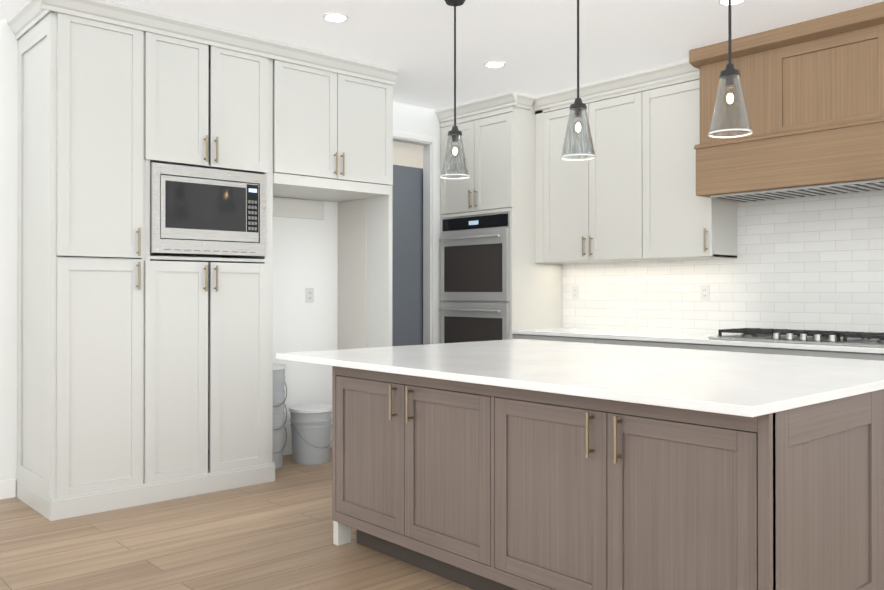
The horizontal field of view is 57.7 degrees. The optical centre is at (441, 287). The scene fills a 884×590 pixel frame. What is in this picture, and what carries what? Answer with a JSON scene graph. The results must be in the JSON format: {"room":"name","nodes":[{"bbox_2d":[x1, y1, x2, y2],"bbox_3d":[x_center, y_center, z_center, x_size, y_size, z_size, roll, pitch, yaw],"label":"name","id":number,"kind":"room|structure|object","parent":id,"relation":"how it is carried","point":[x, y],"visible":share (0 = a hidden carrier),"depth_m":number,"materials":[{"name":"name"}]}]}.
{"room":"kitchen","nodes":[
{"label":"kitchen","id":0,"kind":"room"},
{"bbox_2d":[0,19,440,480],"bbox_3d":[-2.886,-0.171,4.642,9.200,2.850,0.185,0,0,-42],"label":"wall","id":1,"kind":"structure","parent":0,"point":[305,253],"depth_m":6.06,"materials":[{"name":"white paint"}]},
{"bbox_2d":[0,479,15,499],"bbox_3d":[-3.126,1.198,4.345,8.455,0.110,0.099,0,0,-42],"label":"baseboard","id":2,"kind":"structure","parent":1,"relation":"attached to","point":[7,489],"depth_m":4.77,"materials":[{"name":"white paint"}]},
{"bbox_2d":[306,288,313,302],"bbox_3d":[-1.018,0.061,6.183,0.070,0.114,0.007,0,0,-42],"label":"outlet","id":3,"kind":"object","parent":1,"relation":"attached to","point":[309,295],"visible":1,"depth_m":6.18,"materials":[{"name":"white plastic"}]},
{"bbox_2d":[392,165,422,345],"bbox_3d":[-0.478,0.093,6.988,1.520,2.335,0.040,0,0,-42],"label":"door leaf","id":4,"kind":"structure","parent":1,"relation":"in","point":[407,257],"depth_m":7.12,"materials":[{"name":"grey"}]},
{"bbox_2d":[393,130,436,344],"bbox_3d":[-0.429,-0.038,6.830,1.010,2.605,0.201,0,0,-42],"label":"trim","id":5,"kind":"structure","parent":1,"relation":"attached to","point":[430,242],"depth_m":7.14,"materials":[{"name":"white paint"}]},
{"bbox_2d":[0,448,473,589],"bbox_3d":[0.002,1.294,2.519,10.920,0.100,11.120,0,0,-42],"label":"floor","id":6,"kind":"structure","parent":0,"point":[277,534],"depth_m":3.86,"materials":[{"name":"brown wood"}]},
{"bbox_2d":[15,0,150,520],"bbox_3d":[-2.133,-0.145,4.740,0.517,2.800,0.666,0,0,-42],"label":"tall cabinet","id":7,"kind":"object","parent":6,"relation":"on","point":[144,375],"depth_m":4.51,"materials":[{"name":"grey paint"}]},
{"bbox_2d":[151,20,278,502],"bbox_3d":[-1.635,-0.143,5.186,0.860,2.800,0.666,0,0,-42],"label":"tall cabinet","id":8,"kind":"object","parent":6,"relation":"on","point":[215,99],"depth_m":4.94,"materials":[{"name":"grey paint"}]},
{"bbox_2d":[150,162,265,255],"bbox_3d":[-1.567,-0.465,5.105,0.746,0.527,0.467,0,0,-42],"label":"microwave","id":9,"kind":"object","parent":8,"relation":"in","point":[197,214],"visible":1,"depth_m":4.91,"materials":[{"name":"silver metal"}]},
{"bbox_2d":[272,363,286,468],"bbox_3d":[-1.250,0.902,5.636,0.319,0.711,0.325,0,0,-42],"label":"buckets","id":10,"kind":"object","parent":6,"relation":"on","point":[278,419],"visible":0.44,"depth_m":5.57,"materials":[{"name":"grey plastic"}]},
{"bbox_2d":[289,404,331,464],"bbox_3d":[-0.946,1.063,5.813,0.319,0.392,0.325,0,0,-42],"label":"paint bucket","id":11,"kind":"object","parent":6,"relation":"on","point":[310,425],"visible":0.9,"depth_m":5.70,"materials":[{"name":"grey plastic"}]},
{"bbox_2d":[279,48,396,349],"bbox_3d":[-0.961,-0.140,5.790,1.040,2.800,0.666,0,0,-42],"label":"tall cabinet","id":12,"kind":"object","parent":6,"relation":"on","point":[336,119],"depth_m":5.76,"materials":[{"name":"grey paint"}]},
{"bbox_2d":[435,91,561,343],"bbox_3d":[0.511,-0.159,7.039,0.695,2.848,0.940,0,0,-42],"label":"tall cabinet","id":13,"kind":"object","parent":6,"relation":"on","point":[498,135],"visible":0.5,"depth_m":6.71,"materials":[{"name":"white paint"}]},
{"bbox_2d":[439,212,509,343],"bbox_3d":[0.461,0.063,7.032,0.663,1.355,0.822,0,0,-42],"label":"double oven","id":14,"kind":"object","parent":13,"relation":"in","point":[475,277],"visible":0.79,"depth_m":6.82,"materials":[{"name":"silver metal"}]},
{"bbox_2d":[514,334,601,343],"bbox_3d":[1.110,0.821,6.416,0.617,0.884,0.892,0,0,-42],"label":"base cabinet","id":15,"kind":"object","parent":6,"relation":"on","point":[517,336],"depth_m":6.19,"materials":[{"name":"grey"}]},
{"bbox_2d":[512,328,883,353],"bbox_3d":[2.689,0.353,4.640,0.637,0.030,5.648,0,0,-42],"label":"countertop","id":16,"kind":"structure","parent":15,"relation":"on","point":[694,338],"depth_m":5.56,"materials":[{"name":"white stone"}]},
{"bbox_2d":[708,328,883,346],"bbox_3d":[2.351,0.308,5.016,0.495,0.060,1.220,0,0,-42],"label":"gas cooktop","id":17,"kind":"object","parent":16,"relation":"in","point":[873,339],"visible":1,"depth_m":4.96,"materials":[{"name":"silver metal"}]},
{"bbox_2d":[332,366,883,589],"bbox_3d":[0.808,0.807,3.645,1.718,0.884,2.198,0,0,-42],"label":"kitchen island","id":18,"kind":"object","parent":6,"relation":"on","point":[474,486],"visible":0.9,"depth_m":2.78,"materials":[{"name":"brown wood"}]},
{"bbox_2d":[276,339,883,416],"bbox_3d":[0.682,0.349,3.757,1.830,0.030,2.550,0,0,-42],"label":"island countertop","id":19,"kind":"structure","parent":18,"relation":"on","point":[742,384],"depth_m":3.20,"materials":[{"name":"white stone"}]},
{"bbox_2d":[602,339,705,349],"bbox_3d":[1.638,0.818,5.826,0.617,0.884,0.948,0,0,-42],"label":"base cabinet","id":20,"kind":"object","parent":6,"relation":"on","point":[604,341],"depth_m":5.55,"materials":[{"name":"grey"}]},
{"bbox_2d":[706,344,883,360],"bbox_3d":[2.359,0.814,5.021,0.617,0.884,1.468,0,0,-42],"label":"base cabinet","id":21,"kind":"object","parent":6,"relation":"on","point":[822,353],"depth_m":4.81,"materials":[{"name":"grey"}]},
{"bbox_2d":[393,141,422,167],"bbox_3d":[-0.710,-0.153,8.359,4.200,2.850,0.120,0,0,-42],"label":"wall","id":22,"kind":"structure","parent":0,"point":[408,154],"depth_m":8.58,"materials":[{"name":"beige paint"}]},
{"bbox_2d":[0,0,883,109],"bbox_3d":[0.002,-1.656,2.533,10.920,0.100,11.120,0,0,-42],"label":"ceiling","id":23,"kind":"structure","parent":0,"point":[532,44],"depth_m":5.00,"materials":[{"name":"white paint"}]},
{"bbox_2d":[322,13,348,21],"bbox_3d":[-0.627,-1.591,4.735,0.156,0.007,0.156,0,0,-42],"label":"recessed light","id":24,"kind":"object","parent":23,"relation":"in","point":[336,17],"visible":1,"depth_m":4.72,"materials":[{"name":"white paint"}]},
{"bbox_2d":[440,0,469,178],"bbox_3d":[0.072,-1.103,4.446,0.169,0.985,0.169,0,0,-42],"label":"pendant light","id":25,"kind":"object","parent":23,"relation":"hanging from","point":[454,133],"visible":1,"depth_m":4.44,"materials":[{"name":"clear glass"}]},
{"bbox_2d":[484,61,505,67],"bbox_3d":[0.376,-1.587,5.713,0.156,0.007,0.156,0,0,-42],"label":"recessed light","id":26,"kind":"object","parent":23,"relation":"in","point":[493,64],"visible":0.94,"depth_m":5.70,"materials":[{"name":"white paint"}]},
{"bbox_2d":[560,0,595,160],"bbox_3d":[0.646,-1.106,3.805,0.169,0.985,0.169,0,0,-42],"label":"pendant light","id":27,"kind":"object","parent":23,"relation":"hanging from","point":[578,106],"visible":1,"depth_m":3.79,"materials":[{"name":"clear glass"}]},
{"bbox_2d":[708,0,751,137],"bbox_3d":[1.159,-1.109,3.232,0.169,0.985,0.169,0,0,-42],"label":"pendant light","id":28,"kind":"object","parent":23,"relation":"hanging from","point":[730,73],"visible":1,"depth_m":3.22,"materials":[{"name":"clear glass"}]},
{"bbox_2d":[717,0,744,4],"bbox_3d":[1.609,-1.593,4.455,0.156,0.007,0.156,0,0,-42],"label":"recessed light","id":29,"kind":"object","parent":23,"relation":"in","point":[725,2],"visible":0.96,"depth_m":4.48,"materials":[{"name":"white paint"}]},
{"bbox_2d":[551,75,696,327],"bbox_3d":[3.488,-0.172,4.329,0.120,2.850,9.155,0,0,-42],"label":"wall","id":30,"kind":"structure","parent":0,"point":[562,264],"depth_m":6.96,"materials":[{"name":"white paint"}]},
{"bbox_2d":[534,84,661,263],"bbox_3d":[1.284,-0.842,6.429,0.352,1.270,1.116,0,0,-42],"label":"upper cabinet","id":31,"kind":"object","parent":30,"relation":"attached to","point":[627,193],"depth_m":6.26,"materials":[{"name":"white paint"}]},
{"bbox_2d":[649,72,736,259],"bbox_3d":[1.779,-0.845,5.876,0.352,1.270,0.628,0,0,-42],"label":"upper cabinet","id":32,"kind":"object","parent":30,"relation":"attached to","point":[683,225],"depth_m":5.72,"materials":[{"name":"white paint"}]},
{"bbox_2d":[563,190,883,338],"bbox_3d":[3.731,-0.349,3.964,0.006,1.400,8.046,0,0,-42],"label":"wall tile","id":33,"kind":"structure","parent":30,"relation":"attached to","point":[811,263],"depth_m":5.59,"materials":[{"name":"white tile"}]},
{"bbox_2d":[572,286,578,298],"bbox_3d":[1.139,0.045,6.846,0.007,0.114,0.070,0,0,-42],"label":"outlet","id":34,"kind":"object","parent":33,"relation":"attached to","point":[575,292],"visible":1,"depth_m":6.84,"materials":[{"name":"white plastic"}]},
{"bbox_2d":[700,285,708,300],"bbox_3d":[1.946,0.040,5.944,0.007,0.114,0.070,0,0,-42],"label":"outlet","id":35,"kind":"object","parent":33,"relation":"attached to","point":[704,292],"visible":1,"depth_m":5.94,"materials":[{"name":"white plastic"}]},
{"bbox_2d":[689,2,883,202],"bbox_3d":[2.459,-1.096,4.929,0.602,0.993,1.741,0,0,-42],"label":"wood range hood","id":36,"kind":"object","parent":30,"relation":"attached to","point":[813,91],"visible":0.98,"depth_m":4.89,"materials":[{"name":"brown wood"}]}
]}

